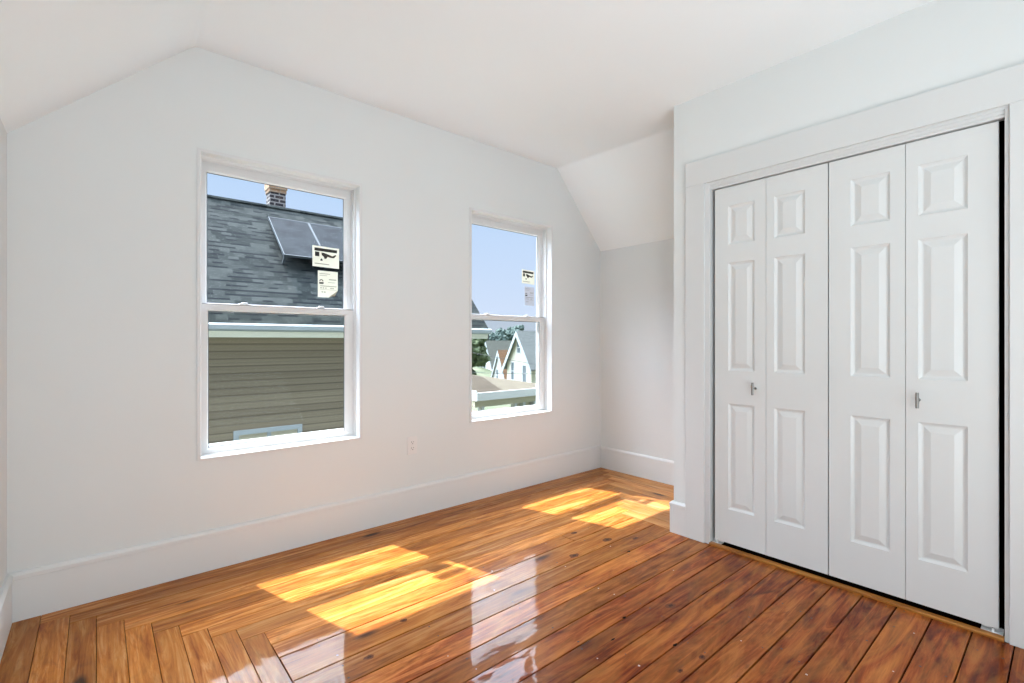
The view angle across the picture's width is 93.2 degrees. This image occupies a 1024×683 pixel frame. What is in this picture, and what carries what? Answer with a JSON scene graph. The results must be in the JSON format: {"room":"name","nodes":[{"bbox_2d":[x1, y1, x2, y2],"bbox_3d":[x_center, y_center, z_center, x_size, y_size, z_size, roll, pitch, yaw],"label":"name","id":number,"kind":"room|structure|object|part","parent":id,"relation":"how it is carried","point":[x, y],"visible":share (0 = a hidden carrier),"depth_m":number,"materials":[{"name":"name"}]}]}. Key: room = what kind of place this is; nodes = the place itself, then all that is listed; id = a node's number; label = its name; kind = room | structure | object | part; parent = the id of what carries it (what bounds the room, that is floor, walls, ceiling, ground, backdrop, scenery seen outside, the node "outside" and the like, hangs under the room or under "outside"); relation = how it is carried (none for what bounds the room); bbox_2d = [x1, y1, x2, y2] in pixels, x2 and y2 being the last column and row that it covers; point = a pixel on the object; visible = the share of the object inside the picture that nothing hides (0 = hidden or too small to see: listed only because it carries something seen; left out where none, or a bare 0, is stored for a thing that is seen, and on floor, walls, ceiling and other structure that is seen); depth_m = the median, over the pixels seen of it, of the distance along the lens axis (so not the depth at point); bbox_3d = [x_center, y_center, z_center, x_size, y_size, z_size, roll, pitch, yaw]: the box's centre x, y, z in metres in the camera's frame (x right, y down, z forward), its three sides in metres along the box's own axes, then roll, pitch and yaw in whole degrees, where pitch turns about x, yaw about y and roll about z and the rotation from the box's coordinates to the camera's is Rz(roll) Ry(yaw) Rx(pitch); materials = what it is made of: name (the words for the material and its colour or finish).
{"room":"empty bedroom","nodes":[
{"label":"empty bedroom","id":0,"kind":"room"},
{"bbox_2d":[0,119,6,589],"bbox_3d":[-0.647,0.250,0.227,0.120,2.230,4.587,0,0,-41],"label":"wall","id":1,"kind":"structure","parent":0,"point":[3,134],"depth_m":1.94,"materials":[{"name":"paint"}]},
{"bbox_2d":[0,574,12,661],"bbox_3d":[-0.620,1.062,0.302,0.020,0.205,4.467,0,0,-41],"label":"baseboard","id":2,"kind":"structure","parent":1,"relation":"attached to","point":[6,589],"depth_m":1.88,"materials":[{"name":"paint"}]},
{"bbox_2d":[7,47,599,615],"bbox_3d":[-0.688,-0.092,3.319,4.086,2.915,0.160,0,0,-41],"label":"wall","id":3,"kind":"structure","parent":0,"point":[102,186],"depth_m":2.44,"materials":[{"name":"paint"}]},
{"bbox_2d":[197,147,361,460],"bbox_3d":[-1.312,-0.189,2.781,0.866,1.580,0.173,0,0,-41],"label":"window","id":4,"kind":"structure","parent":3,"relation":"in","point":[208,161],"depth_m":2.79,"materials":[{"name":"white plastic"}]},
{"bbox_3d":[-1.337,-0.559,2.810,0.823,0.796,0.027,0,0,-41],"label":"sash","id":5,"kind":"part","parent":4,"relation":"part of","materials":[{"name":"white plastic"}]},
{"bbox_3d":[-1.356,0.188,2.833,0.790,0.750,0.008,0,0,-41],"label":"screen frame","id":6,"kind":"part","parent":4,"relation":"part of","materials":[{"name":"white plastic"}]},
{"bbox_3d":[-1.312,0.193,2.782,0.829,0.784,0.026,0,0,-41],"label":"sash","id":7,"kind":"part","parent":4,"relation":"part of","materials":[{"name":"white plastic"}]},
{"bbox_2d":[312,245,338,268],"bbox_3d":[-1.144,-0.520,2.976,0.162,0.129,0.001,0,0,-41],"label":"window sticker","id":8,"kind":"object","parent":4,"relation":"attached to","point":[327,257],"visible":1,"depth_m":2.97,"materials":[{"name":"beige paper"}]},
{"bbox_2d":[314,247,336,260],"bbox_3d":[-1.145,-0.534,2.975,0.138,0.078,0.001,0,0,-41],"label":"print","id":9,"kind":"object","parent":8,"relation":"attached to","point":[324,255],"depth_m":2.97},
{"bbox_2d":[318,270,337,297],"bbox_3d":[-1.131,-0.354,2.979,0.122,0.162,0.014,0,0,-41],"label":"sticker","id":10,"kind":"object","parent":4,"relation":"attached to","point":[327,280],"visible":1,"depth_m":2.98,"materials":[{"name":"beige paper"}]},
{"bbox_2d":[7,445,600,622],"bbox_3d":[-0.629,1.063,3.251,3.844,0.203,0.020,0,0,-41],"label":"baseboard","id":11,"kind":"structure","parent":3,"relation":"attached to","point":[46,589],"depth_m":2.58,"materials":[{"name":"paint"}]},
{"bbox_2d":[407,436,416,454],"bbox_3d":[-0.664,0.691,3.228,0.073,0.118,0.009,0,0,-41],"label":"wall outlet","id":12,"kind":"object","parent":3,"relation":"attached to","point":[411,441],"visible":1,"depth_m":3.22,"materials":[{"name":"white plastic"}]},
{"bbox_2d":[470,207,552,422],"bbox_3d":[-0.035,-0.194,3.877,0.862,1.576,0.173,0,0,-41],"label":"window","id":13,"kind":"structure","parent":3,"relation":"in","point":[543,233],"depth_m":4.09,"materials":[{"name":"white plastic"}]},
{"bbox_3d":[-0.079,0.181,3.929,0.786,0.750,0.008,0,0,-41],"label":"screen frame","id":14,"kind":"part","parent":13,"relation":"part of","materials":[{"name":"white plastic"}]},
{"bbox_3d":[-0.059,-0.564,3.906,0.819,0.792,0.027,0,0,-41],"label":"sash","id":15,"kind":"part","parent":13,"relation":"part of","materials":[{"name":"white plastic"}]},
{"bbox_3d":[-0.035,0.186,3.878,0.825,0.784,0.026,0,0,-41],"label":"sash","id":16,"kind":"part","parent":13,"relation":"part of","materials":[{"name":"white plastic"}]},
{"bbox_2d":[522,269,533,284],"bbox_3d":[0.136,-0.545,4.074,0.144,0.120,0.001,0,0,-41],"label":"window sticker","id":17,"kind":"object","parent":13,"relation":"attached to","point":[527,275],"visible":1,"depth_m":4.07,"materials":[{"name":"beige paper"}]},
{"bbox_2d":[523,271,532,279],"bbox_3d":[0.136,-0.558,4.073,0.122,0.072,0.001,0,0,-41],"label":"print","id":18,"kind":"object","parent":17,"relation":"attached to","point":[524,272],"depth_m":4.07},
{"bbox_2d":[525,287,533,305],"bbox_3d":[0.147,-0.384,4.083,0.108,0.158,0.001,0,0,-41],"label":"sticker","id":19,"kind":"object","parent":13,"relation":"attached to","point":[529,291],"visible":1,"depth_m":4.08,"materials":[{"name":"grey paper"}]},
{"bbox_2d":[0,0,933,250],"bbox_3d":[0.819,-1.226,1.563,3.846,0.766,4.507,0,0,-41],"label":"ceiling","id":20,"kind":"structure","parent":0,"point":[589,91],"depth_m":2.39,"materials":[{"name":"paint"}]},
{"bbox_2d":[0,467,1023,682],"bbox_3d":[0.825,1.265,1.556,4.046,0.201,4.687,0,0,-41],"label":"floor","id":21,"kind":"structure","parent":0,"point":[583,577],"depth_m":2.04,"materials":[{"name":"brown wood"}]},
{"bbox_2d":[600,238,673,460],"bbox_3d":[2.363,0.261,2.809,0.120,2.208,4.587,0,0,-41],"label":"wall","id":22,"kind":"structure","parent":0,"point":[637,281],"depth_m":4.19,"materials":[{"name":"paint"}]},
{"bbox_2d":[601,446,673,485],"bbox_3d":[1.234,1.067,4.018,0.020,0.195,1.241,0,0,-41],"label":"baseboard","id":23,"kind":"structure","parent":22,"relation":"attached to","point":[661,470],"depth_m":4.17,"materials":[{"name":"paint"}]},
{"bbox_2d":[674,0,1023,503],"bbox_3d":[2.369,-0.069,2.036,0.877,2.868,3.206,0,0,-41],"label":"wall","id":24,"kind":"structure","parent":0,"point":[936,44],"depth_m":2.32,"materials":[{"name":"paint"}]},
{"bbox_2d":[669,500,684,536],"bbox_3d":[1.332,1.070,3.214,0.876,0.190,0.107,0,0,-41],"label":"baseboard","id":25,"kind":"structure","parent":24,"relation":"attached to","point":[677,509],"depth_m":2.93,"materials":[{"name":"paint"}]},
{"bbox_2d":[712,163,828,574],"bbox_3d":[1.344,0.142,2.575,0.075,2.027,0.584,0,0,-41],"label":"door","id":26,"kind":"structure","parent":24,"relation":"in","point":[772,233],"depth_m":2.54,"materials":[{"name":"white paint"}]},
{"bbox_3d":[1.299,0.252,2.601,0.041,0.067,0.014,0,0,-41],"label":"handle","id":27,"kind":"part","parent":26,"relation":"part of","materials":[{"name":"silver metal"}]},
{"bbox_2d":[685,63,1023,648],"bbox_3d":[1.559,0.054,2.368,0.120,2.222,1.473,0,0,-41],"label":"trim","id":28,"kind":"structure","parent":24,"relation":"attached to","point":[996,96],"depth_m":2.23,"materials":[{"name":"paint"}]},
{"bbox_2d":[709,541,1004,641],"bbox_3d":[1.530,1.159,2.337,0.032,0.012,1.192,0,0,-41],"label":"trim","id":29,"kind":"structure","parent":24,"relation":"attached to","point":[992,635],"depth_m":2.20,"materials":[{"name":"brown wood"}]},
{"bbox_2d":[829,121,1003,635],"bbox_3d":[1.732,0.142,2.123,0.075,2.027,0.596,0,0,-41],"label":"door","id":30,"kind":"structure","parent":24,"relation":"in","point":[914,226],"depth_m":2.10,"materials":[{"name":"white paint"}]},
{"bbox_3d":[1.745,0.251,2.081,0.041,0.067,0.014,0,0,-41],"label":"handle","id":31,"kind":"part","parent":30,"relation":"part of","materials":[{"name":"silver metal"}]},
{"bbox_2d":[999,121,1004,627],"bbox_3d":[1.839,0.005,2.425,0.360,2.320,1.726,0,0,-41],"label":"gap","id":32,"kind":"structure","parent":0,"point":[1002,123],"depth_m":2.21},
{"label":"outside","id":33,"kind":"structure","parent":0,"visible":0},
{"bbox_2d":[472,366,510,411],"bbox_3d":[-9.772,3.265,164.994,320.000,13.800,256.800,0,0,-41],"label":"ground","id":34,"kind":"structure","parent":33,"point":[481,371],"depth_m":113.93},
{"bbox_2d":[207,184,491,444],"bbox_3d":[-6.060,0.214,9.769,10.520,7.902,4.960,0,0,-41],"label":"house","id":35,"kind":"structure","parent":34,"relation":"on","point":[270,375],"depth_m":8.95,"materials":[{"name":"vinyl lap siding"},{"name":"asphalt shingle"}]},
{"bbox_3d":[-4.322,2.143,8.602,0.980,1.105,0.014,0,0,-41],"label":"pane","id":36,"kind":"part","parent":35,"relation":"part of","materials":[{"name":"blue"}]},
{"bbox_3d":[-5.440,-3.517,11.150,0.390,0.240,0.390,0,0,-41],"label":"chimney crown","id":37,"kind":"part","parent":35,"relation":"part of","materials":[{"name":"beige concrete"}]},
{"bbox_3d":[-4.458,-2.139,10.013,0.800,0.976,1.163,0,0,-41],"label":"solar panel","id":38,"kind":"part","parent":35,"relation":"part of","materials":[{"name":"grey glass"}]},
{"bbox_3d":[-4.458,-2.139,10.013,0.810,0.989,1.178,0,0,-41],"label":"panel frame","id":39,"kind":"part","parent":35,"relation":"part of","materials":[{"name":"grey metal"}]},
{"bbox_3d":[-3.833,-2.139,10.548,0.815,0.989,1.178,0,0,-41],"label":"panel frame","id":40,"kind":"part","parent":35,"relation":"part of","materials":[{"name":"grey metal"}]},
{"bbox_3d":[-3.833,-2.139,10.548,0.805,0.976,1.163,0,0,-41],"label":"solar panel","id":41,"kind":"part","parent":35,"relation":"part of","materials":[{"name":"grey glass"}]},
{"bbox_2d":[472,339,490,374],"bbox_3d":[-4.389,3.023,48.421,4.081,9.084,3.903,0,0,-41],"label":"tree","id":42,"kind":"object","parent":34,"relation":"on","point":[478,345],"visible":0.3,"depth_m":47.74,"materials":[{"name":"green plant"}]},
{"bbox_2d":[480,340,511,370],"bbox_3d":[2.645,7.415,130.456,24.820,15.500,6.100,0,0,-41],"label":"house","id":43,"kind":"structure","parent":34,"relation":"on","point":[492,346],"depth_m":123.08,"materials":[{"name":"grey"}]},
{"bbox_2d":[488,332,507,340],"bbox_3d":[-4.796,1.666,141.131,6.656,9.798,6.733,0,0,-41],"label":"tree","id":44,"kind":"object","parent":34,"relation":"on","point":[497,336],"visible":0.38,"depth_m":139.76,"materials":[{"name":"green plant"}]},
{"bbox_2d":[491,350,507,378],"bbox_3d":[0.736,7.390,98.122,9.620,11.550,4.500,0,0,-41],"label":"house","id":45,"kind":"structure","parent":34,"relation":"on","point":[498,363],"depth_m":95.26,"materials":[{"name":"grey"}]},
{"bbox_2d":[495,328,505,333],"bbox_3d":[-3.885,-0.122,158.083,6.383,9.054,6.503,0,0,-41],"label":"tree","id":46,"kind":"object","parent":34,"relation":"on","point":[500,330],"visible":0.15,"depth_m":156.86,"materials":[{"name":"green plant"}]},
{"bbox_2d":[472,375,535,410],"bbox_3d":[-1.114,2.799,20.730,4.700,2.732,5.080,0,0,-41],"label":"building","id":47,"kind":"structure","parent":34,"relation":"on","point":[486,391],"depth_m":18.75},
{"bbox_2d":[505,330,519,340],"bbox_3d":[-0.269,-0.802,172.096,8.096,7.173,8.731,0,0,-41],"label":"tree","id":48,"kind":"object","parent":34,"relation":"on","point":[509,334],"visible":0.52,"depth_m":168.50,"materials":[{"name":"green plant"}]},
{"bbox_2d":[507,325,523,330],"bbox_3d":[1.421,-3.301,191.711,7.385,7.132,6.833,0,0,-41],"label":"tree","id":49,"kind":"object","parent":34,"relation":"on","point":[517,327],"visible":0.41,"depth_m":190.12,"materials":[{"name":"green plant"}]},
{"bbox_2d":[502,330,535,382],"bbox_3d":[8.610,4.690,82.875,21.220,12.950,6.900,0,0,-41],"label":"house","id":50,"kind":"structure","parent":34,"relation":"on","point":[522,348],"depth_m":76.24,"materials":[{"name":"beige"}]},
{"bbox_3d":[0.114,4.665,77.497,0.020,2.800,0.700,0,0,-41],"label":"pane","id":51,"kind":"part","parent":50,"relation":"part of","materials":[{"name":"grey"}]},
{"bbox_3d":[1.937,4.965,75.372,0.020,2.600,0.900,0,0,-41],"label":"pane","id":52,"kind":"part","parent":50,"relation":"part of","materials":[{"name":"grey"}]},
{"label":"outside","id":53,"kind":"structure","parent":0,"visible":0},
{"bbox_2d":[472,372,524,373],"bbox_3d":[0.528,2.692,41.624,8.903,0.191,0.044,0,0,-2],"label":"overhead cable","id":54,"kind":"object","parent":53,"point":[472,372],"visible":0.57,"depth_m":41.56,"materials":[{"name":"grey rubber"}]}
]}

